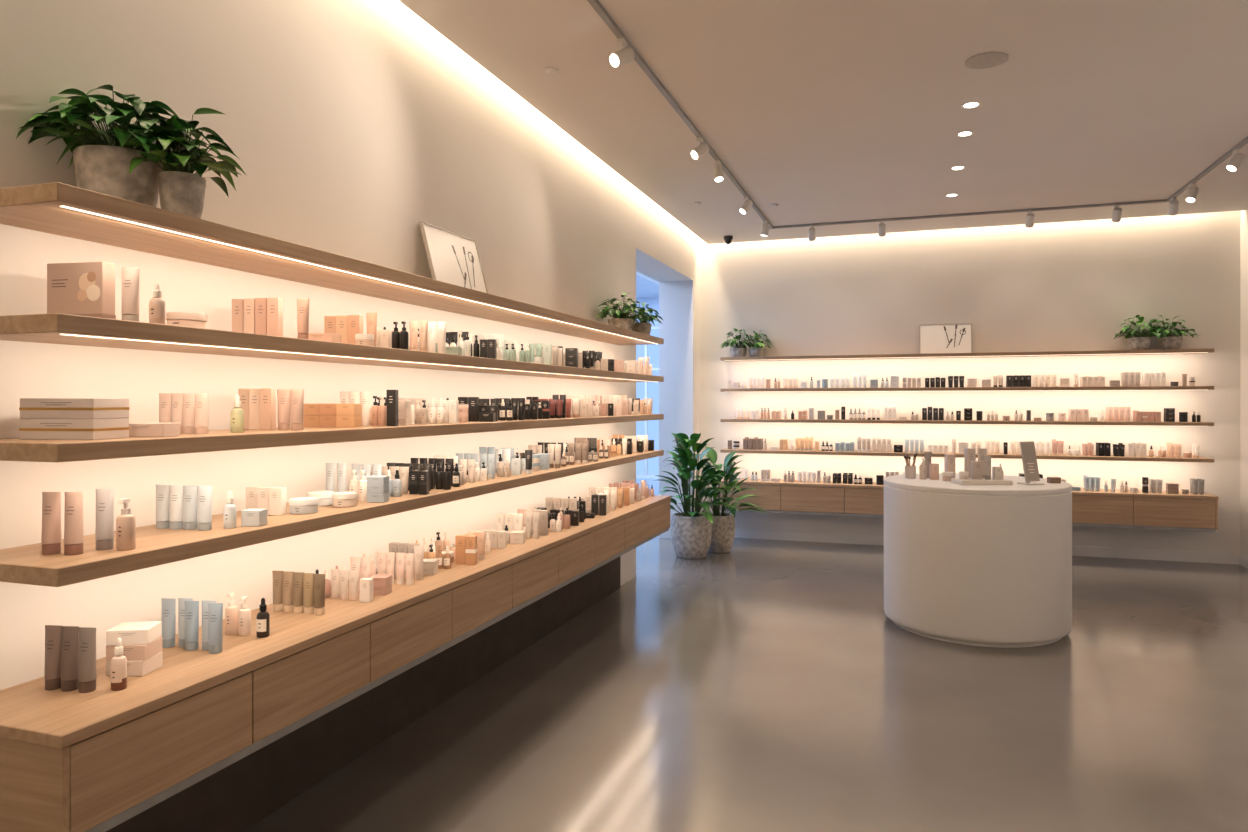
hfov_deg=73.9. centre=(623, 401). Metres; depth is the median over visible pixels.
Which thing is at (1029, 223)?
track spotlight
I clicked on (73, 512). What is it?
tube
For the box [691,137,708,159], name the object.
track spotlight
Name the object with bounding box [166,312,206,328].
box
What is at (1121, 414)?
products
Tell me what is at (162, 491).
tube
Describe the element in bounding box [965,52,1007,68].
ceiling speaker
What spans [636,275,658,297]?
ceiling
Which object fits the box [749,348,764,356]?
pot
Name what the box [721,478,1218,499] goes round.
countertop
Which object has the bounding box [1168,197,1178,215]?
track spotlight
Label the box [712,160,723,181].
track spotlight
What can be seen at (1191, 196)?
track spotlight
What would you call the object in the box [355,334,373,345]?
jar
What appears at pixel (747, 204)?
track spotlight
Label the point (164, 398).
tube
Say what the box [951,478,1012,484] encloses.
tray
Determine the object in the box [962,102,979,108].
recessed light
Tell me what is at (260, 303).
carton
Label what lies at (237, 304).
carton
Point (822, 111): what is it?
ceiling
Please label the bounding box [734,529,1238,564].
baseboard
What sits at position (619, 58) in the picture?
track spotlight
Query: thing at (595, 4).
ceiling track
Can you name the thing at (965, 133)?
recessed light
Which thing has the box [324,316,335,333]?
carton
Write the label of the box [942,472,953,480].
jar
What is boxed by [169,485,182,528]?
tube
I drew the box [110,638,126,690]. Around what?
bottle
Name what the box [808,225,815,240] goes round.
track spotlight
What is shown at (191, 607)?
tube
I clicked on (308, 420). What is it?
carton
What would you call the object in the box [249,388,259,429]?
carton
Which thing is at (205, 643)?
tube
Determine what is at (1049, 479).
carton
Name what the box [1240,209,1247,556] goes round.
wall
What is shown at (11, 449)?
display shelf
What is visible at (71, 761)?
drawer cabinet
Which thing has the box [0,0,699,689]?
wall
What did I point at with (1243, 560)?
baseboard
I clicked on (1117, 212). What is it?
track spotlight
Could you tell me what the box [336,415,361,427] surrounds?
carton
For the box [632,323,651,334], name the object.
pot
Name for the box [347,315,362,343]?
carton
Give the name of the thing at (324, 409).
carton
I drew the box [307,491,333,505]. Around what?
jar
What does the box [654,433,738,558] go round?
potted plant
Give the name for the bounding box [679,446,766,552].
peace lily
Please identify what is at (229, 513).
bottle
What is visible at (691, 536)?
pot
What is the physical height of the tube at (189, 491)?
0.135 m
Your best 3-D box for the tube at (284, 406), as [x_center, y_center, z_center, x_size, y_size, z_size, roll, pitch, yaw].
[-1.183,0.027,2.889,0.041,0.142,0.042,0,0,-31]
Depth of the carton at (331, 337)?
3.08 m
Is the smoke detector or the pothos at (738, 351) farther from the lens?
the pothos at (738, 351)
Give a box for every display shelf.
[0,182,663,344]
[0,313,663,381]
[0,414,663,461]
[0,450,663,586]
[720,348,1213,361]
[720,386,1213,391]
[720,419,1213,425]
[720,448,1213,462]
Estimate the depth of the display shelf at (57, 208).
2.67 m
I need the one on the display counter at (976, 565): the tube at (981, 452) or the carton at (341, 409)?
the tube at (981, 452)
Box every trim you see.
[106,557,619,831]
[636,271,658,284]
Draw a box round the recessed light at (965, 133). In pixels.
[957,131,972,136]
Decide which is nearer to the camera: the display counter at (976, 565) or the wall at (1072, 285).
the display counter at (976, 565)
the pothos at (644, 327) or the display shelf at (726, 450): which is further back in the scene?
the display shelf at (726, 450)
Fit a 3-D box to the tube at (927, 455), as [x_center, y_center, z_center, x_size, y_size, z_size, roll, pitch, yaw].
[2.204,0.455,6.021,0.045,0.190,0.046,0,0,35]
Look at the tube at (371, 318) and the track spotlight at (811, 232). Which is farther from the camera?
the track spotlight at (811, 232)
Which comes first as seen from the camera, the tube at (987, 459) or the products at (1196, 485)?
the tube at (987, 459)
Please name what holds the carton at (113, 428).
on the display shelf at (11, 449)
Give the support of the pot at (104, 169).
on the display shelf at (57, 208)
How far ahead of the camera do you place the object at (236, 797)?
3.58 m
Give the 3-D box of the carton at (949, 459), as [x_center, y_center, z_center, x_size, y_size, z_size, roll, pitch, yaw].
[2.352,0.465,5.991,0.060,0.170,0.051,0,0,-1]
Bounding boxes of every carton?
[19,398,128,418]
[19,418,128,439]
[106,621,161,645]
[106,636,161,660]
[106,652,162,675]
[129,423,179,436]
[232,299,242,331]
[238,389,248,429]
[241,509,266,526]
[243,298,254,333]
[246,486,261,508]
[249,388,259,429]
[255,298,266,334]
[257,486,273,514]
[260,388,275,429]
[267,298,282,336]
[269,487,285,514]
[303,415,320,426]
[304,404,318,414]
[309,333,340,342]
[319,404,335,414]
[319,415,336,426]
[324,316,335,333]
[336,316,346,342]
[336,404,361,415]
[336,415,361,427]
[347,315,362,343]
[929,464,938,479]
[944,454,954,477]
[964,448,975,477]
[971,461,981,478]
[992,467,1001,479]
[1047,477,1060,482]
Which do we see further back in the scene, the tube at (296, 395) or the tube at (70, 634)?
the tube at (296, 395)
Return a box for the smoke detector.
[545,67,557,74]
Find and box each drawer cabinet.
[0,495,670,831]
[720,478,1218,531]
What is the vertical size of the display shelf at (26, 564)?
0.047 m
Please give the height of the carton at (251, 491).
0.095 m
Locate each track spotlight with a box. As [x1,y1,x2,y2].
[609,37,634,67]
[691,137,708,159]
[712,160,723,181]
[739,196,752,213]
[761,221,769,235]
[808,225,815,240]
[878,221,885,236]
[1025,211,1034,227]
[1112,205,1121,221]
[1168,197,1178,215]
[1185,183,1198,202]
[1226,149,1245,171]
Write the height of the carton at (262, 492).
0.095 m
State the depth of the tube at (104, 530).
2.21 m
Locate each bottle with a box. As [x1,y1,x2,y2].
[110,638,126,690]
[116,498,135,550]
[149,284,165,323]
[223,491,235,528]
[225,593,237,634]
[230,395,243,432]
[239,596,250,635]
[256,598,269,637]
[919,458,926,478]
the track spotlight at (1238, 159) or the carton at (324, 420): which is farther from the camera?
the track spotlight at (1238, 159)
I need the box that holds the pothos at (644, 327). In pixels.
[627,301,662,334]
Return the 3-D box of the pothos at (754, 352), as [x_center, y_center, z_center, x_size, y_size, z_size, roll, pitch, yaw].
[1.496,-0.650,9.261,0.328,0.299,0.344,0,0,-42]
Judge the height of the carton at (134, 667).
0.042 m
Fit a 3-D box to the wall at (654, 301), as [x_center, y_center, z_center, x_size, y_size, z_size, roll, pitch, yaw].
[0.294,-0.050,13.191,3.410,3.200,0.150,0,0,19]
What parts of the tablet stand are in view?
panel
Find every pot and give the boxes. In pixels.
[73,145,162,206]
[157,171,205,218]
[608,318,632,329]
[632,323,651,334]
[670,512,711,558]
[708,513,734,552]
[730,348,746,356]
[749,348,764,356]
[1127,337,1151,349]
[1157,337,1182,348]
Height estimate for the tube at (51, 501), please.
0.160 m
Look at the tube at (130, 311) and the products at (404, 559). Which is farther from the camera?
the products at (404, 559)
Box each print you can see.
[419,221,487,292]
[919,323,971,353]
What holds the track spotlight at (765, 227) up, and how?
attached to the ceiling at (822, 111)
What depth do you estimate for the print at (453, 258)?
4.28 m
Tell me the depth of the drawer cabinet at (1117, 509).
8.02 m
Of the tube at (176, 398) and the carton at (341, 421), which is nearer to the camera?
the tube at (176, 398)
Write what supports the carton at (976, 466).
on the tray
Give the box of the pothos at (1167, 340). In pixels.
[1146,315,1199,348]
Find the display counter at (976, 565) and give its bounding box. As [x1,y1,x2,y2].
[884,473,1071,646]
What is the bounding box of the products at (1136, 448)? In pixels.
[728,437,1199,457]
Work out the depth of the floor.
4.04 m
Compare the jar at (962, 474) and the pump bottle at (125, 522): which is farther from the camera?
the jar at (962, 474)
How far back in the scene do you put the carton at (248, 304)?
2.87 m
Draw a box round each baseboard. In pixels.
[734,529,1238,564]
[1239,554,1247,568]
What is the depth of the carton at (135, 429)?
2.31 m
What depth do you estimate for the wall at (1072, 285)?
8.64 m
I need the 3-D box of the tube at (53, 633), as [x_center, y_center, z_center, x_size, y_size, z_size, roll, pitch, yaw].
[-1.531,0.684,2.228,0.041,0.168,0.042,0,0,-31]
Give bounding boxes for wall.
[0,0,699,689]
[636,297,658,494]
[700,211,1239,553]
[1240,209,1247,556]
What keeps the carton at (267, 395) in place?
on the display shelf at (11, 449)
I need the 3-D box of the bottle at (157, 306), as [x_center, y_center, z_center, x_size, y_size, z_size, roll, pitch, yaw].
[-1.284,-0.268,2.283,0.040,0.115,0.041,0,0,5]
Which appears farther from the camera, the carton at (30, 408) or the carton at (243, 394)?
the carton at (243, 394)
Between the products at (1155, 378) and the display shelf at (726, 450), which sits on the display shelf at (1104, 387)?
the products at (1155, 378)
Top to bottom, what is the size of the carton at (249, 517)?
0.050 m
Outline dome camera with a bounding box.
[724,235,732,243]
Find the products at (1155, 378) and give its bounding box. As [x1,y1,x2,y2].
[728,371,1194,388]
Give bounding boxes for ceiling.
[399,0,1247,243]
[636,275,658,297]
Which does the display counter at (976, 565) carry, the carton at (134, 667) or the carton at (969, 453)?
the carton at (969, 453)
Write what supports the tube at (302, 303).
on the display shelf at (53, 328)
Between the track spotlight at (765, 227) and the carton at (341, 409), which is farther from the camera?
the track spotlight at (765, 227)
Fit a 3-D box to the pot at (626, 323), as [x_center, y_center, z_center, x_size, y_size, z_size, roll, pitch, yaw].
[-0.027,-0.581,6.436,0.198,0.120,0.198,0,0,19]
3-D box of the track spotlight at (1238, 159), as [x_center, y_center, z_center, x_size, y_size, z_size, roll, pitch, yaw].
[4.319,-1.702,5.856,0.121,0.151,0.072,0,0,1]
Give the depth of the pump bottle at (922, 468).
5.90 m
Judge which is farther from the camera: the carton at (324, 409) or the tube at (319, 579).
the carton at (324, 409)
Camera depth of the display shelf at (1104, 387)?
8.40 m
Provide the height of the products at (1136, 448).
0.160 m
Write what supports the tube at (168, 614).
on the drawer cabinet at (71, 761)
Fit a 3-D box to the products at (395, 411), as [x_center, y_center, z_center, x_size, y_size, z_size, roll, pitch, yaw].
[-0.469,0.023,5.065,0.310,0.149,3.598,0,0,19]
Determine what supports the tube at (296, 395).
on the display shelf at (11, 449)
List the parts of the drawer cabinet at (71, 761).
panel, drawer, drawer, drawer, drawer, drawer, drawer, drawer, drawer, drawer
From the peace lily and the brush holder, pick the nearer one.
the brush holder
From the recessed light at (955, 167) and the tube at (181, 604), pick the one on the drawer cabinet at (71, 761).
the tube at (181, 604)
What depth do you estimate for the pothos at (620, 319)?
6.37 m
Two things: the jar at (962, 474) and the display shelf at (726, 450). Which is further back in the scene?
the display shelf at (726, 450)
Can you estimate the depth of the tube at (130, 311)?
2.25 m
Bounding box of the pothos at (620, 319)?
[596,292,647,329]
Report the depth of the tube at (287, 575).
3.04 m
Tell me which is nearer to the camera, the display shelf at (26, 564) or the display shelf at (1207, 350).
the display shelf at (26, 564)
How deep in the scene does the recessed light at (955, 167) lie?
6.38 m
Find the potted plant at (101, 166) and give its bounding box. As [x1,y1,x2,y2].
[16,84,205,206]
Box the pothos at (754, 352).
[742,330,773,356]
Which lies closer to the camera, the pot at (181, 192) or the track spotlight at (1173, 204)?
the pot at (181, 192)
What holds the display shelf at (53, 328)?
attached to the wall at (351, 125)
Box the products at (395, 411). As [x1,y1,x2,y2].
[340,390,652,425]
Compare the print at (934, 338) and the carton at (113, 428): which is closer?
the carton at (113, 428)
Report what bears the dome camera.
attached to the ceiling at (822, 111)
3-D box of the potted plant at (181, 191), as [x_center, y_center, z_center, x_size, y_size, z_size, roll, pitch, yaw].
[-1.267,-0.683,2.392,0.302,0.326,0.346,0,0,19]
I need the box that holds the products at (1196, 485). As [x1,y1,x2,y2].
[736,469,1204,494]
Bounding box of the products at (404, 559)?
[316,480,653,601]
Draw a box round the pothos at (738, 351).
[718,328,754,356]
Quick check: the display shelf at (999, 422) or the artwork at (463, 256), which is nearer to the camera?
the artwork at (463, 256)
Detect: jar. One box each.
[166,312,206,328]
[289,497,318,513]
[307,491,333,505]
[332,492,356,506]
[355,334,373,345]
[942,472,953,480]
[959,471,968,478]
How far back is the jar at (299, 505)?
2.91 m
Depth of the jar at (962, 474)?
5.57 m
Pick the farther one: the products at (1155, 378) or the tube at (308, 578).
the products at (1155, 378)
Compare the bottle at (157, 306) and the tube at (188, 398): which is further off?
the tube at (188, 398)
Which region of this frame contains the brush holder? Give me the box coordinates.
[904,453,917,478]
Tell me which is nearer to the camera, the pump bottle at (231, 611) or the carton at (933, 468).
the pump bottle at (231, 611)
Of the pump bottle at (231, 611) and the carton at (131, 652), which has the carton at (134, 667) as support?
the carton at (131, 652)
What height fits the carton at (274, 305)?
0.148 m
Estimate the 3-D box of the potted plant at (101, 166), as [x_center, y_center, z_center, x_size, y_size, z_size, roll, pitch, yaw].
[-1.403,-0.709,2.374,0.379,0.377,0.473,0,0,19]
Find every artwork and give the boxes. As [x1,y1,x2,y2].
[451,245,474,288]
[944,325,965,346]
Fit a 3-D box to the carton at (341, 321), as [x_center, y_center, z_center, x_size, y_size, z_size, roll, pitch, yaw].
[-1.126,-0.278,3.334,0.050,0.135,0.041,0,0,5]
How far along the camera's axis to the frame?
13.13 m
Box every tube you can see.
[41,492,60,554]
[44,625,61,689]
[61,626,78,691]
[64,492,83,554]
[78,627,96,692]
[95,489,113,549]
[121,267,139,321]
[156,484,169,528]
[159,393,170,422]
[161,598,175,647]
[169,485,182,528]
[171,393,182,432]
[178,598,192,647]
[183,393,194,433]
[183,485,197,529]
[184,601,198,650]
[195,393,208,433]
[197,486,211,530]
[201,600,215,649]
[208,603,222,653]
[272,571,282,610]
[277,389,290,429]
[282,571,292,611]
[290,389,303,429]
[293,572,304,612]
[297,298,308,338]
[303,573,314,613]
[313,574,324,614]
[366,313,376,345]
[924,452,931,477]
[978,449,986,477]
[984,456,990,479]
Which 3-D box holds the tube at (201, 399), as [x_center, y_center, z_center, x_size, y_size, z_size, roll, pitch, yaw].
[-1.299,0.035,2.553,0.038,0.125,0.038,0,0,41]
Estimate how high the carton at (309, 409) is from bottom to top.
0.046 m
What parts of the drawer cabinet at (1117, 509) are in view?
drawer, drawer, drawer, rail, drawer, drawer, panel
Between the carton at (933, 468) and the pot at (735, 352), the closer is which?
the carton at (933, 468)
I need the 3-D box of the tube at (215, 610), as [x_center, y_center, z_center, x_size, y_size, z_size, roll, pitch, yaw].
[-1.254,0.693,2.549,0.040,0.150,0.040,0,0,41]
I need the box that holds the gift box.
[47,262,115,318]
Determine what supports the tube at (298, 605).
on the drawer cabinet at (71, 761)
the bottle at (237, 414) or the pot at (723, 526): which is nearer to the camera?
the bottle at (237, 414)
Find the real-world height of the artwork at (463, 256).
0.248 m
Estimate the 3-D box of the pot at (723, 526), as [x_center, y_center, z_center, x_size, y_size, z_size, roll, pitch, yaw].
[0.987,1.360,8.625,0.340,0.380,0.340,0,0,19]
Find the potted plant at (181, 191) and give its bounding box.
[118,108,246,218]
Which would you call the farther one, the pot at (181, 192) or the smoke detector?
the smoke detector
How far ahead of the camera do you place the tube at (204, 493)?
2.54 m
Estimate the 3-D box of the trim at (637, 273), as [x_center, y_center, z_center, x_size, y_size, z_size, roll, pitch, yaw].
[0.025,-1.643,10.138,0.080,0.015,4.800,0,0,19]
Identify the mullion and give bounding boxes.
[645,345,647,474]
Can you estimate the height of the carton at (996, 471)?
0.085 m
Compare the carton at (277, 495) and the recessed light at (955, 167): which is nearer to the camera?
the carton at (277, 495)
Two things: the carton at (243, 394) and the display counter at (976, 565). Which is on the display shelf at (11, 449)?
the carton at (243, 394)
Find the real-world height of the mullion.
2.300 m
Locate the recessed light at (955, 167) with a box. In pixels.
[950,166,963,169]
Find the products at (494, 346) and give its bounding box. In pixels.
[376,320,651,374]
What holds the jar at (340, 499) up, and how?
on the display shelf at (26, 564)
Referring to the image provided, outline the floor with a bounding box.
[243,536,1247,831]
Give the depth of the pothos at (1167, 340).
7.91 m
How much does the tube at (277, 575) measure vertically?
0.145 m
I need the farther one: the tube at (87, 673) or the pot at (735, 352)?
the pot at (735, 352)
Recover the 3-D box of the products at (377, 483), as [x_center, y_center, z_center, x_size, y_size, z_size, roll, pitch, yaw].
[-0.477,0.318,5.020,0.301,0.150,3.702,0,0,19]
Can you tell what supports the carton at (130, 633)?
on the carton at (131, 652)
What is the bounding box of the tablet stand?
[1017,441,1044,484]
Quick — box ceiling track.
[587,0,1247,228]
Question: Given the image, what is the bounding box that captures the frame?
[636,474,658,477]
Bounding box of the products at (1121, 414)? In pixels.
[727,406,1200,421]
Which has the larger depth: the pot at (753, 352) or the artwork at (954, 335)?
the pot at (753, 352)
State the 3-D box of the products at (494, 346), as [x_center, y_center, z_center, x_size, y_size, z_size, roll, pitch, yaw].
[-0.449,-0.285,5.102,0.301,0.150,3.534,0,0,19]
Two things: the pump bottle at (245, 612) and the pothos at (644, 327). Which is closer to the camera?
the pump bottle at (245, 612)
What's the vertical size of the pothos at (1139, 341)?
0.335 m
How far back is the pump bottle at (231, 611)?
2.73 m
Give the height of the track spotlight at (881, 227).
0.151 m
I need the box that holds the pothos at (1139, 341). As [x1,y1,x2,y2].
[1114,315,1163,349]
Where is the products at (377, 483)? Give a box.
[326,435,653,502]
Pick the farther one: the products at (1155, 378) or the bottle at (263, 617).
the products at (1155, 378)
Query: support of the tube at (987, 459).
on the tray

